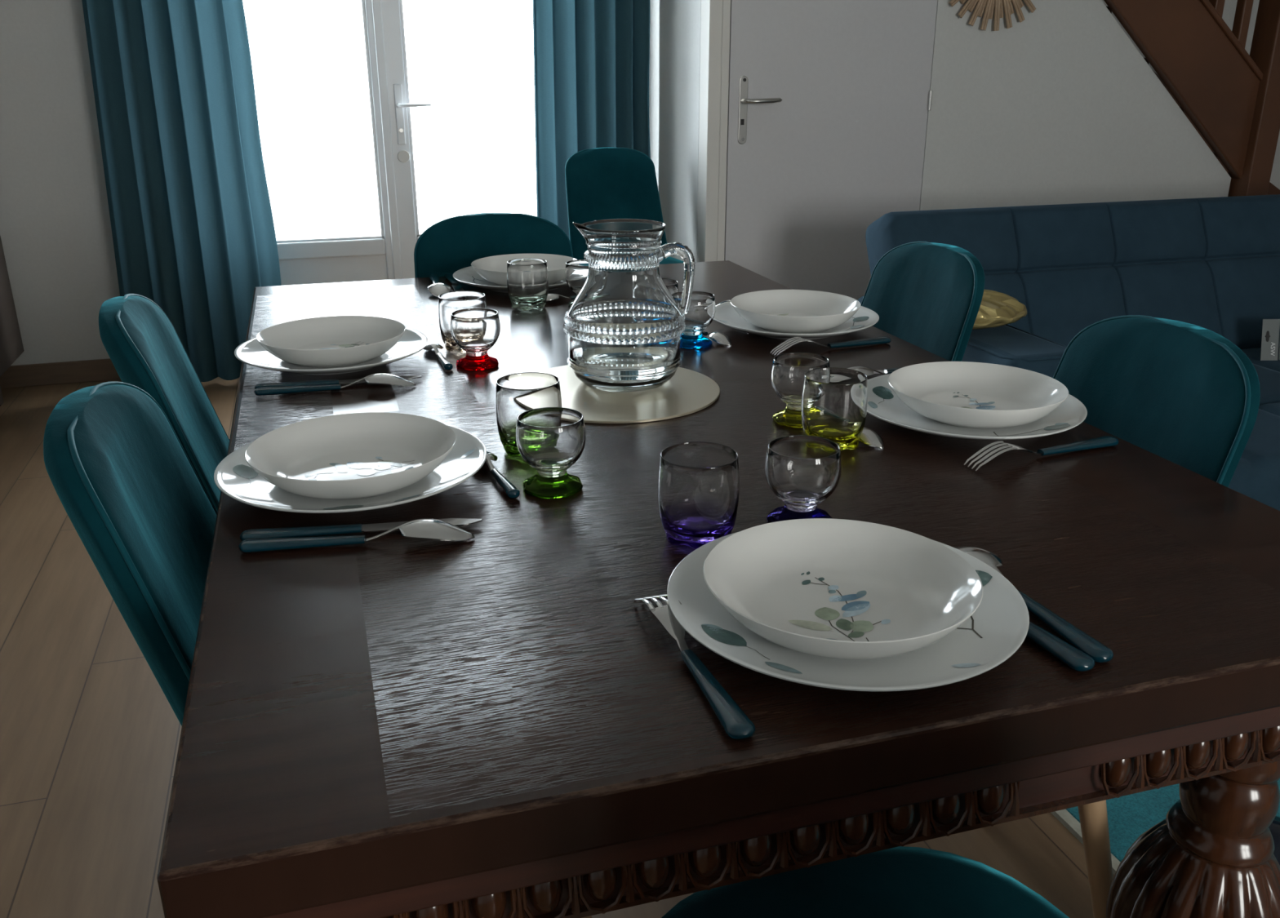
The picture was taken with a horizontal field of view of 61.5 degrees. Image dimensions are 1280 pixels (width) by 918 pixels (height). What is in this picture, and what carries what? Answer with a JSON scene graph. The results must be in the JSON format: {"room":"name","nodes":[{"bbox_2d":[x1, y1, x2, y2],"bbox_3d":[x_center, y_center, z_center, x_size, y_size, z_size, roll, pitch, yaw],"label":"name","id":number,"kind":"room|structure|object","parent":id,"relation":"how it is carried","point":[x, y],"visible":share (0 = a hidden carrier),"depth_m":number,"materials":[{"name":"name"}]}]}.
{"room":"dining room","nodes":[
{"label":"dining room","id":0,"kind":"room"},
{"bbox_2d":[0,0,119,365],"bbox_3d":[-1.455,-1.600,4.108,3.247,2.500,0.260,-6,21,-16],"label":"wall","id":1,"kind":"structure","parent":0,"point":[56,237],"depth_m":3.95,"materials":[{"name":"paint"}]},
{"bbox_2d":[0,358,120,388],"bbox_3d":[-2.249,-0.333,4.166,1.100,0.085,0.014,-6,21,-16],"label":"baseboard","id":2,"kind":"structure","parent":1,"relation":"attached to","point":[99,370],"depth_m":4.16,"materials":[{"name":"laminate"}]},
{"bbox_2d":[275,0,431,285],"bbox_3d":[-0.988,-1.474,4.226,1.540,2.180,0.143,-6,21,-16],"label":"french door","id":3,"kind":"structure","parent":1,"relation":"in","point":[388,255],"depth_m":4.34,"materials":[{"name":"white plastic"}]},
{"bbox_3d":[-0.997,-2.640,3.615,2.150,0.034,0.202,-6,21,-16],"label":"curtain rod","id":4,"kind":"object","parent":1,"relation":"attached to","visible":0},
{"bbox_2d":[81,0,281,382],"bbox_3d":[-1.652,-1.416,3.754,0.588,2.360,0.072,-6,21,-16],"label":"curtain","id":5,"kind":"object","parent":4,"relation":"hanging from","point":[193,234],"visible":0.88,"depth_m":3.88,"materials":[{"name":"teal fabric"}]},
{"bbox_2d":[532,0,650,239],"bbox_3d":[-0.182,-1.573,4.169,0.499,2.360,0.067,-6,21,-16],"label":"curtain","id":6,"kind":"object","parent":4,"relation":"hanging from","point":[592,57],"visible":0.5,"depth_m":4.20,"materials":[{"name":"teal fabric"}]},
{"bbox_2d":[0,377,1114,917],"bbox_3d":[1.559,0.563,1.988,7.420,0.100,7.650,-6,21,-16],"label":"floor","id":7,"kind":"structure","parent":0,"point":[90,736],"depth_m":1.97,"materials":[{"name":"brown wood"}]},
{"bbox_2d":[0,235,23,406],"bbox_3d":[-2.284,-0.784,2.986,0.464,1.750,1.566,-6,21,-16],"label":"armchair","id":8,"kind":"object","parent":7,"relation":"on","point":[11,348],"visible":1,"depth_m":3.84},
{"bbox_2d":[98,293,229,511],"bbox_3d":[-0.460,0.171,1.668,0.549,0.870,0.425,-7,21,-19],"label":"dining chair","id":9,"kind":"object","parent":7,"relation":"on","point":[142,344],"visible":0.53,"depth_m":1.45,"materials":[{"name":"teal fabric"}]},
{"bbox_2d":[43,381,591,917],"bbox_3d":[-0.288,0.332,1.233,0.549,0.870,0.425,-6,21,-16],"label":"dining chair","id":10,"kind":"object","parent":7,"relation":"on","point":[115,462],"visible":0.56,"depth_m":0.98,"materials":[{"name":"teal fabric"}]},
{"bbox_2d":[413,213,573,278],"bbox_3d":[-0.246,-0.028,2.204,0.396,0.870,0.549,-6,21,-16],"label":"dining chair","id":11,"kind":"object","parent":7,"relation":"on","point":[451,245],"visible":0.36,"depth_m":2.26,"materials":[{"name":"teal fabric"}]},
{"bbox_2d":[564,147,683,264],"bbox_3d":[-0.026,-0.673,3.947,0.425,0.870,0.549,-9,22,-22],"label":"dining chair","id":12,"kind":"object","parent":7,"relation":"on","point":[602,183],"visible":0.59,"depth_m":4.00,"materials":[{"name":"teal fabric"}]},
{"bbox_2d":[156,260,1279,917],"bbox_3d":[-0.031,0.250,1.604,0.992,0.760,1.692,-6,21,-16],"label":"dining table","id":13,"kind":"object","parent":7,"relation":"on","point":[492,724],"visible":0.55,"depth_m":0.80,"materials":[{"name":"brown wood"}]},
{"bbox_2d":[234,327,428,374],"bbox_3d":[-0.447,-0.155,1.571,0.272,0.025,0.272,15,25,34],"label":"dinner plate","id":14,"kind":"object","parent":13,"relation":"on","point":[251,352],"visible":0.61,"depth_m":1.54,"materials":[{"name":"white ceramic"}]},
{"bbox_2d":[256,315,405,367],"bbox_3d":[-0.445,-0.167,1.562,0.209,0.037,0.209,7,21,19],"label":"bowl","id":15,"kind":"object","parent":14,"relation":"on","point":[334,341],"visible":1,"depth_m":1.60,"materials":[{"name":"white ceramic"}]},
{"bbox_2d":[253,373,416,395],"bbox_3d":[-0.404,-0.101,1.428,0.208,0.020,0.042,-4,21,-11],"label":"soup spoon","id":16,"kind":"object","parent":13,"relation":"on","point":[378,378],"visible":1,"depth_m":1.42,"materials":[{"name":"teal plastic"}]},
{"bbox_2d":[341,373,416,388],"bbox_3d":[-0.351,-0.105,1.438,0.100,0.020,0.042,-4,21,-11],"label":"spoon bowl","id":17,"kind":"object","parent":16,"relation":"on","point":[378,378],"depth_m":1.43,"materials":[{"name":"silver metal"}]},
{"bbox_2d":[254,375,422,389],"bbox_3d":[-0.406,-0.104,1.452,0.218,0.009,0.020,-5,21,-14],"label":"knife","id":18,"kind":"object","parent":13,"relation":"on","point":[328,381],"visible":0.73,"depth_m":1.44,"materials":[{"name":"teal plastic"}]},
{"bbox_2d":[213,425,486,513],"bbox_3d":[-0.296,0.012,1.118,0.272,0.025,0.272,0,20,1],"label":"dinner plate","id":19,"kind":"object","parent":13,"relation":"on","point":[233,476],"visible":0.49,"depth_m":1.07,"materials":[{"name":"white ceramic"}]},
{"bbox_2d":[244,412,456,499],"bbox_3d":[-0.294,0.001,1.106,0.209,0.037,0.209,-11,23,-28],"label":"bowl","id":20,"kind":"object","parent":19,"relation":"on","point":[354,455],"visible":1,"depth_m":1.14,"materials":[{"name":"white ceramic"}]},
{"bbox_2d":[238,518,474,552],"bbox_3d":[-0.255,0.068,0.971,0.208,0.020,0.042,-3,20,-7],"label":"soup spoon","id":21,"kind":"object","parent":13,"relation":"on","point":[421,528],"visible":1,"depth_m":0.96,"materials":[{"name":"teal plastic"}]},
{"bbox_2d":[364,518,474,542],"bbox_3d":[-0.201,0.065,0.978,0.100,0.020,0.042,-3,20,-7],"label":"spoon bowl","id":22,"kind":"object","parent":21,"relation":"on","point":[421,528],"depth_m":0.97,"materials":[{"name":"silver metal"}]},
{"bbox_2d":[240,518,481,541],"bbox_3d":[-0.257,0.064,0.997,0.218,0.009,0.020,-4,21,-9],"label":"knife","id":23,"kind":"object","parent":13,"relation":"on","point":[321,531],"visible":0.85,"depth_m":0.99,"materials":[{"name":"teal plastic"}]},
{"bbox_2d":[422,342,453,369],"bbox_3d":[-0.296,-0.155,1.581,0.030,0.015,0.140,-8,22,-20],"label":"spoon","id":24,"kind":"object","parent":13,"relation":"on","point":[446,365],"visible":0.98,"depth_m":1.57,"materials":[{"name":"teal plastic"}]},
{"bbox_2d":[422,342,443,355],"bbox_3d":[-0.308,-0.166,1.611,0.030,0.014,0.070,-8,22,-20],"label":"spoon bowl","id":25,"kind":"object","parent":24,"relation":"on","point":[430,346],"depth_m":1.60,"materials":[{"name":"silver metal"}]},
{"bbox_2d":[427,273,450,297],"bbox_3d":[-0.393,-0.341,2.079,0.042,0.020,0.205,-5,21,-13],"label":"soup spoon","id":26,"kind":"object","parent":13,"relation":"on","point":[437,288],"visible":0.93,"depth_m":2.01,"materials":[{"name":"silver plastic"}]},
{"bbox_2d":[427,282,450,297],"bbox_3d":[-0.380,-0.324,2.031,0.042,0.019,0.099,-5,21,-13],"label":"spoon bowl","id":27,"kind":"object","parent":26,"relation":"on","point":[436,289],"depth_m":2.01,"materials":[{"name":"silver metal"}]},
{"bbox_2d":[444,272,464,291],"bbox_3d":[-0.357,-0.338,2.085,0.020,0.009,0.218,-6,21,-15],"label":"knife","id":28,"kind":"object","parent":13,"relation":"on","point":[456,286],"visible":0.77,"depth_m":2.09,"materials":[{"name":"teal plastic"}]},
{"bbox_2d":[438,290,486,353],"bbox_3d":[-0.266,-0.207,1.624,0.073,0.082,0.073,-15,25,-34],"label":"tumbler","id":29,"kind":"object","parent":13,"relation":"on","point":[448,302],"visible":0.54,"depth_m":1.60,"materials":[{"name":"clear glass"}]},
{"bbox_2d":[450,307,500,370],"bbox_3d":[-0.234,-0.171,1.536,0.070,0.077,0.070,-13,24,-32],"label":"goblet","id":30,"kind":"object","parent":13,"relation":"on","point":[477,331],"visible":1,"depth_m":1.51,"materials":[{"name":"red glass"}]},
{"bbox_2d":[485,451,519,498],"bbox_3d":[-0.153,0.011,1.131,0.030,0.015,0.140,-9,22,-23],"label":"spoon","id":31,"kind":"object","parent":13,"relation":"on","point":[511,491],"visible":0.73,"depth_m":1.10,"materials":[{"name":"teal plastic"}]},
{"bbox_2d":[485,451,497,471],"bbox_3d":[-0.167,0.000,1.161,0.030,0.014,0.070,-9,22,-23],"label":"spoon bowl","id":32,"kind":"object","parent":31,"relation":"on","point":[491,456],"depth_m":1.15,"materials":[{"name":"silver metal"}]},
{"bbox_2d":[453,266,568,293],"bbox_3d":[-0.226,-0.351,2.098,0.272,0.025,0.272,-13,24,-32],"label":"dinner plate","id":33,"kind":"object","parent":13,"relation":"on","point":[468,276],"visible":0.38,"depth_m":2.07,"materials":[{"name":"white ceramic"}]},
{"bbox_2d":[471,253,576,286],"bbox_3d":[-0.223,-0.364,2.094,0.209,0.037,0.209,-13,24,-32],"label":"bowl","id":34,"kind":"object","parent":33,"relation":"on","point":[493,269],"visible":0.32,"depth_m":2.14,"materials":[{"name":"white ceramic"}]},
{"bbox_2d":[506,257,548,311],"bbox_3d":[-0.198,-0.307,1.895,0.073,0.082,0.073,-8,22,-20],"label":"tumbler","id":35,"kind":"object","parent":13,"relation":"on","point":[527,278],"visible":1,"depth_m":1.87,"materials":[{"name":"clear glass"}]},
{"bbox_2d":[495,372,561,457],"bbox_3d":[-0.123,-0.048,1.193,0.073,0.082,0.073,18,27,40],"label":"tumbler","id":36,"kind":"object","parent":13,"relation":"on","point":[517,393],"visible":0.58,"depth_m":1.17,"materials":[{"name":"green glass"}]},
{"bbox_2d":[515,407,586,498],"bbox_3d":[-0.090,-0.006,1.090,0.070,0.077,0.070,-13,24,-32],"label":"goblet","id":37,"kind":"object","parent":13,"relation":"on","point":[550,440],"visible":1,"depth_m":1.07,"materials":[{"name":"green glass"}]},
{"bbox_2d":[546,293,577,301],"bbox_3d":[-0.126,-0.298,1.967,0.140,0.015,0.030,-7,21,-19],"label":"spoon","id":38,"kind":"object","parent":13,"relation":"on","point":[550,296],"visible":0.46,"depth_m":1.95,"materials":[{"name":"silver plastic"}]},
{"bbox_2d":[564,259,588,306],"bbox_3d":[-0.098,-0.311,1.915,0.070,0.077,0.070,-13,24,-32],"label":"goblet","id":39,"kind":"object","parent":13,"relation":"on","point":[576,271],"visible":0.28,"depth_m":1.88,"materials":[{"name":"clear glass"}]},
{"bbox_2d":[537,364,719,423],"bbox_3d":[-0.033,-0.092,1.427,0.277,0.004,0.277,-6,21,-16],"label":"mat","id":40,"kind":"object","parent":13,"relation":"on","point":[688,392],"visible":0.54,"depth_m":1.38,"materials":[{"name":"beige"}]},
{"bbox_2d":[563,218,695,391],"bbox_3d":[-0.021,-0.207,1.421,0.163,0.216,0.163,13,24,31],"label":"jug","id":41,"kind":"object","parent":40,"relation":"on","point":[624,327],"visible":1,"depth_m":1.37,"materials":[{"name":"clear glass"}]},
{"bbox_2d":[662,278,678,294],"bbox_3d":[0.026,-0.242,1.718,0.073,0.082,0.073,-9,22,-24],"label":"tumbler","id":42,"kind":"object","parent":13,"relation":"on","point":[672,286],"visible":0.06,"depth_m":1.70,"materials":[{"name":"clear glass"}]},
{"bbox_2d":[671,291,715,349],"bbox_3d":[0.080,-0.213,1.648,0.070,0.077,0.070,-13,24,-32],"label":"goblet","id":43,"kind":"object","parent":13,"relation":"on","point":[701,313],"visible":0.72,"depth_m":1.63,"materials":[{"name":"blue glass"}]},
{"bbox_2d":[634,594,755,740],"bbox_3d":[0.036,0.139,0.777,0.026,0.021,0.203,-7,21,-17],"label":"fork","id":44,"kind":"object","parent":13,"relation":"on","point":[736,724],"visible":0.99,"depth_m":0.74,"materials":[{"name":"teal plastic"}]},
{"bbox_2d":[657,441,739,549],"bbox_3d":[0.053,0.034,0.971,0.073,0.082,0.073,-2,20,-4],"label":"tumbler","id":45,"kind":"object","parent":13,"relation":"on","point":[699,482],"visible":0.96,"depth_m":0.95,"materials":[{"name":"purple glass"}]},
{"bbox_2d":[702,330,731,346],"bbox_3d":[0.104,-0.201,1.705,0.030,0.015,0.140,-11,23,-27],"label":"spoon","id":46,"kind":"object","parent":13,"relation":"on","point":[720,338],"visible":0.7,"depth_m":1.66,"materials":[{"name":"silver plastic"}]},
{"bbox_2d":[715,299,731,306],"bbox_3d":[0.216,-0.273,1.890,0.205,0.020,0.042,-5,21,-13],"label":"soup spoon","id":47,"kind":"object","parent":13,"relation":"on","point":[729,300],"visible":0.12,"depth_m":1.87,"materials":[{"name":"silver metal"}]},
{"bbox_2d":[713,302,879,339],"bbox_3d":[0.250,-0.224,1.753,0.272,0.025,0.272,3,20,7],"label":"dinner plate","id":48,"kind":"object","parent":13,"relation":"on","point":[864,317],"visible":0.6,"depth_m":1.72,"materials":[{"name":"white ceramic"}]},
{"bbox_2d":[730,289,861,333],"bbox_3d":[0.251,-0.236,1.744,0.209,0.037,0.209,3,20,7],"label":"bowl","id":49,"kind":"object","parent":48,"relation":"on","point":[782,311],"visible":1,"depth_m":1.79,"materials":[{"name":"white ceramic"}]},
{"bbox_2d":[770,352,830,427],"bbox_3d":[0.192,-0.083,1.295,0.070,0.077,0.070,-13,24,-32],"label":"goblet","id":50,"kind":"object","parent":13,"relation":"on","point":[788,370],"visible":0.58,"depth_m":1.28,"materials":[{"name":"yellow glass"}]},
{"bbox_2d":[764,435,841,523],"bbox_3d":[0.151,0.025,1.005,0.070,0.077,0.070,-13,24,-32],"label":"goblet","id":51,"kind":"object","parent":13,"relation":"on","point":[802,472],"visible":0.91,"depth_m":0.98,"materials":[{"name":"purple glass"}]},
{"bbox_2d":[770,336,891,355],"bbox_3d":[0.293,-0.177,1.630,0.203,0.021,0.026,-8,22,-20],"label":"fork","id":52,"kind":"object","parent":13,"relation":"on","point":[793,341],"visible":0.99,"depth_m":1.63,"materials":[{"name":"teal plastic"}]},
{"bbox_2d":[800,367,867,450],"bbox_3d":[0.218,-0.054,1.209,0.073,0.082,0.073,2,20,5],"label":"tumbler","id":53,"kind":"object","parent":13,"relation":"on","point":[834,400],"visible":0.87,"depth_m":1.18,"materials":[{"name":"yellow glass"}]},
{"bbox_2d":[666,531,1029,692],"bbox_3d":[0.157,0.115,0.836,0.272,0.025,0.272,-6,21,-16],"label":"dinner plate","id":54,"kind":"object","parent":13,"relation":"on","point":[998,628],"visible":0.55,"depth_m":0.78,"materials":[{"name":"white ceramic"}]},
{"bbox_2d":[702,518,983,659],"bbox_3d":[0.153,0.104,0.826,0.209,0.037,0.209,-6,21,-16],"label":"bowl","id":55,"kind":"object","parent":54,"relation":"on","point":[828,588],"visible":1,"depth_m":0.85,"materials":[{"name":"white ceramic"}]},
{"bbox_2d":[846,366,886,377],"bbox_3d":[0.354,-0.119,1.473,0.205,0.020,0.042,-3,21,-8],"label":"soup spoon","id":56,"kind":"object","parent":13,"relation":"on","point":[868,371],"visible":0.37,"depth_m":1.46,"materials":[{"name":"silver metal"}]},
{"bbox_2d":[858,426,884,448],"bbox_3d":[0.244,-0.040,1.268,0.030,0.015,0.140,-9,22,-22],"label":"spoon","id":57,"kind":"object","parent":13,"relation":"on","point":[868,437],"visible":0.35,"depth_m":1.22,"materials":[{"name":"silver plastic"}]},
{"bbox_2d":[873,368,900,374],"bbox_3d":[0.341,-0.121,1.495,0.218,0.009,0.020,-3,21,-8],"label":"knife","id":58,"kind":"object","parent":13,"relation":"on","point":[886,371],"visible":0.1,"depth_m":1.49,"materials":[{"name":"silver plastic"}]},
{"bbox_2d":[866,373,1087,440],"bbox_3d":[0.396,-0.060,1.307,0.272,0.025,0.272,-19,27,-40],"label":"dinner plate","id":59,"kind":"object","parent":13,"relation":"on","point":[883,404],"visible":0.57,"depth_m":1.26,"materials":[{"name":"white ceramic"}]},
{"bbox_2d":[888,361,1068,429],"bbox_3d":[0.406,-0.073,1.303,0.209,0.037,0.209,-2,20,-5],"label":"bowl","id":60,"kind":"object","parent":59,"relation":"on","point":[963,394],"visible":1,"depth_m":1.34,"materials":[{"name":"white ceramic"}]},
{"bbox_2d":[952,546,1113,662],"bbox_3d":[0.305,0.106,0.865,0.040,0.020,0.205,-7,21,-17],"label":"soup spoon","id":61,"kind":"object","parent":13,"relation":"on","point":[1099,652],"visible":0.63,"depth_m":0.82,"materials":[{"name":"teal plastic"}]},
{"bbox_2d":[952,546,1002,574],"bbox_3d":[0.289,0.088,0.912,0.040,0.019,0.099,-7,21,-17],"label":"spoon bowl","id":62,"kind":"object","parent":61,"relation":"on","point":[988,557],"depth_m":0.91,"materials":[{"name":"silver metal"}]},
{"bbox_2d":[964,435,1119,471],"bbox_3d":[0.447,-0.013,1.185,0.203,0.021,0.026,-8,22,-21],"label":"fork","id":63,"kind":"object","parent":13,"relation":"on","point":[1107,441],"visible":1,"depth_m":1.19,"materials":[{"name":"teal plastic"}]},
{"bbox_2d":[1026,621,1094,671],"bbox_3d":[0.276,0.114,0.858,0.020,0.009,0.218,-9,22,-22],"label":"knife","id":64,"kind":"object","parent":13,"relation":"on","point":[1073,658],"visible":0.49,"depth_m":0.78,"materials":[{"name":"teal plastic"}]},
{"bbox_2d":[661,846,1069,917],"bbox_3d":[0.222,0.497,0.783,0.425,0.870,0.549,-6,21,-16],"label":"dining chair","id":65,"kind":"object","parent":7,"relation":"on","point":[900,882],"visible":0.83,"depth_m":0.95,"materials":[{"name":"teal fabric"}]},
{"bbox_2d":[861,241,984,361],"bbox_3d":[0.288,0.062,1.958,0.549,0.870,0.425,-5,21,-13],"label":"dining chair","id":66,"kind":"object","parent":7,"relation":"on","point":[926,295],"visible":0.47,"depth_m":1.86,"materials":[{"name":"teal fabric"}]},
{"bbox_2d":[857,194,1279,511],"bbox_3d":[1.965,-0.354,3.257,2.465,0.738,1.241,-6,21,-16],"label":"sofa","id":67,"kind":"object","parent":7,"relation":"on","point":[1211,264],"visible":0.52,"depth_m":3.41,"materials":[{"name":"blue fabric"}]},
{"bbox_2d":[972,289,1026,329],"bbox_3d":[0.828,-0.416,2.924,0.424,0.085,0.428,-6,21,-16],"label":"cushion","id":68,"kind":"object","parent":67,"relation":"on","point":[997,308],"visible":0.27,"depth_m":2.79,"materials":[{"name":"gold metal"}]},
{"bbox_2d":[865,194,1279,349],"bbox_3d":[1.882,-0.602,3.626,2.372,0.528,0.366,-6,21,-16],"label":"cushion","id":69,"kind":"object","parent":67,"relation":"on","point":[1211,264],"depth_m":3.45,"materials":[{"name":"blue fabric"}]},
{"bbox_2d":[1228,346,1279,511],"bbox_3d":[2.125,-0.117,3.212,2.232,0.220,0.910,-6,21,-16],"label":"seat cushion","id":70,"kind":"object","parent":67,"relation":"on","point":[1256,475],"depth_m":2.66,"materials":[{"name":"blue fabric"}]},
{"bbox_2d":[1260,319,1279,360],"bbox_3d":[2.053,-0.376,3.397,0.170,0.130,0.050,0,20,0],"label":"book","id":71,"kind":"object","parent":67,"relation":"on","point":[1270,327],"visible":1,"depth_m":3.40,"materials":[{"name":"grey paper"}]},
{"bbox_2d":[1271,342,1275,355],"bbox_3d":[2.005,-0.349,3.407,0.014,0.043,0.001,0,6,-1],"label":"print","id":72,"kind":"object","parent":71,"relation":"attached to","point":[1271,342],"depth_m":3.41},
{"bbox_2d":[1053,315,1260,917],"bbox_3d":[0.413,0.265,1.409,0.549,0.870,0.425,-3,21,-8],"label":"dining chair","id":73,"kind":"object","parent":7,"relation":"on","point":[1184,394],"visible":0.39,"depth_m":1.30,"materials":[{"name":"teal fabric"}]},
{"bbox_2d":[1050,779,1279,875],"bbox_3d":[1.877,0.644,1.603,2.178,0.013,2.160,-6,21,-16],"label":"rug","id":74,"kind":"object","parent":7,"relation":"on","point":[1129,816],"visible":0.02,"depth_m":1.76,"materials":[{"name":"teal carpet"}]},
{"bbox_2d":[1103,0,1279,196],"bbox_3d":[2.227,-1.856,4.750,3.245,2.518,1.074,-6,21,-16],"label":"staircase","id":75,"kind":"structure","parent":7,"relation":"on","point":[1230,96],"depth_m":4.35,"materials":[{"name":"brown wood"}]},
{"bbox_2d":[1268,816,1279,865],"bbox_3d":[0.702,0.588,1.271,0.223,0.353,0.223,-6,21,-16],"label":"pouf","id":76,"kind":"object","parent":7,"relation":"on","point":[1274,828],"visible":0.05,"depth_m":1.21,"materials":[{"name":"blue fabric"}]},
{"bbox_2d":[648,0,701,262],"bbox_3d":[0.165,-1.607,4.117,0.100,2.500,0.660,-6,21,-16],"label":"wall","id":77,"kind":"structure","parent":0,"point":[674,24],"depth_m":4.14,"materials":[{"name":"paint"}]},
{"bbox_2d":[919,0,1231,210],"bbox_3d":[1.401,-1.606,4.105,2.297,2.500,0.080,-6,21,-16],"label":"wall partition","id":78,"kind":"structure","parent":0,"point":[1058,105],"depth_m":4.22,"materials":[{"name":"paint"}]},
{"bbox_2d":[697,0,730,262],"bbox_3d":[0.654,-1.336,3.956,0.893,2.100,0.092,-6,21,-16],"label":"trim","id":79,"kind":"structure","parent":78,"relation":"attached to","point":[715,15],"depth_m":3.85,"materials":[{"name":"white paint"}]},
{"bbox_2d":[724,0,937,300],"bbox_3d":[0.710,-1.300,3.938,0.812,2.029,0.108,-6,21,-16],"label":"door","id":80,"kind":"structure","parent":78,"relation":"in","point":[829,101],"depth_m":3.98,"materials":[{"name":"paint"}]},
{"bbox_2d":[949,0,1035,31],"bbox_3d":[1.312,-1.821,3.933,0.476,0.476,0.030,-6,21,-16],"label":"sunburst mirror","id":81,"kind":"object","parent":78,"relation":"attached to","point":[970,5],"visible":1,"depth_m":3.99,"materials":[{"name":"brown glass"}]},
{"bbox_2d":[1101,0,1279,189],"bbox_3d":[1.937,-2.030,5.247,3.993,2.500,0.100,-6,21,-16],"label":"wall","id":82,"kind":"structure","parent":0,"point":[1229,7],"depth_m":5.49,"materials":[{"name":"paint"}]},
{"label":"outside","id":83,"kind":"structure","parent":0,"visible":0},
{"bbox_2d":[266,174,537,239],"bbox_3d":[-1.664,-1.779,8.441,8.000,0.070,7.740,-6,21,-16],"label":"terrace","id":84,"kind":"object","parent":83,"point":[300,210],"visible":0.11,"depth_m":9.98,"materials":[{"name":"white"}]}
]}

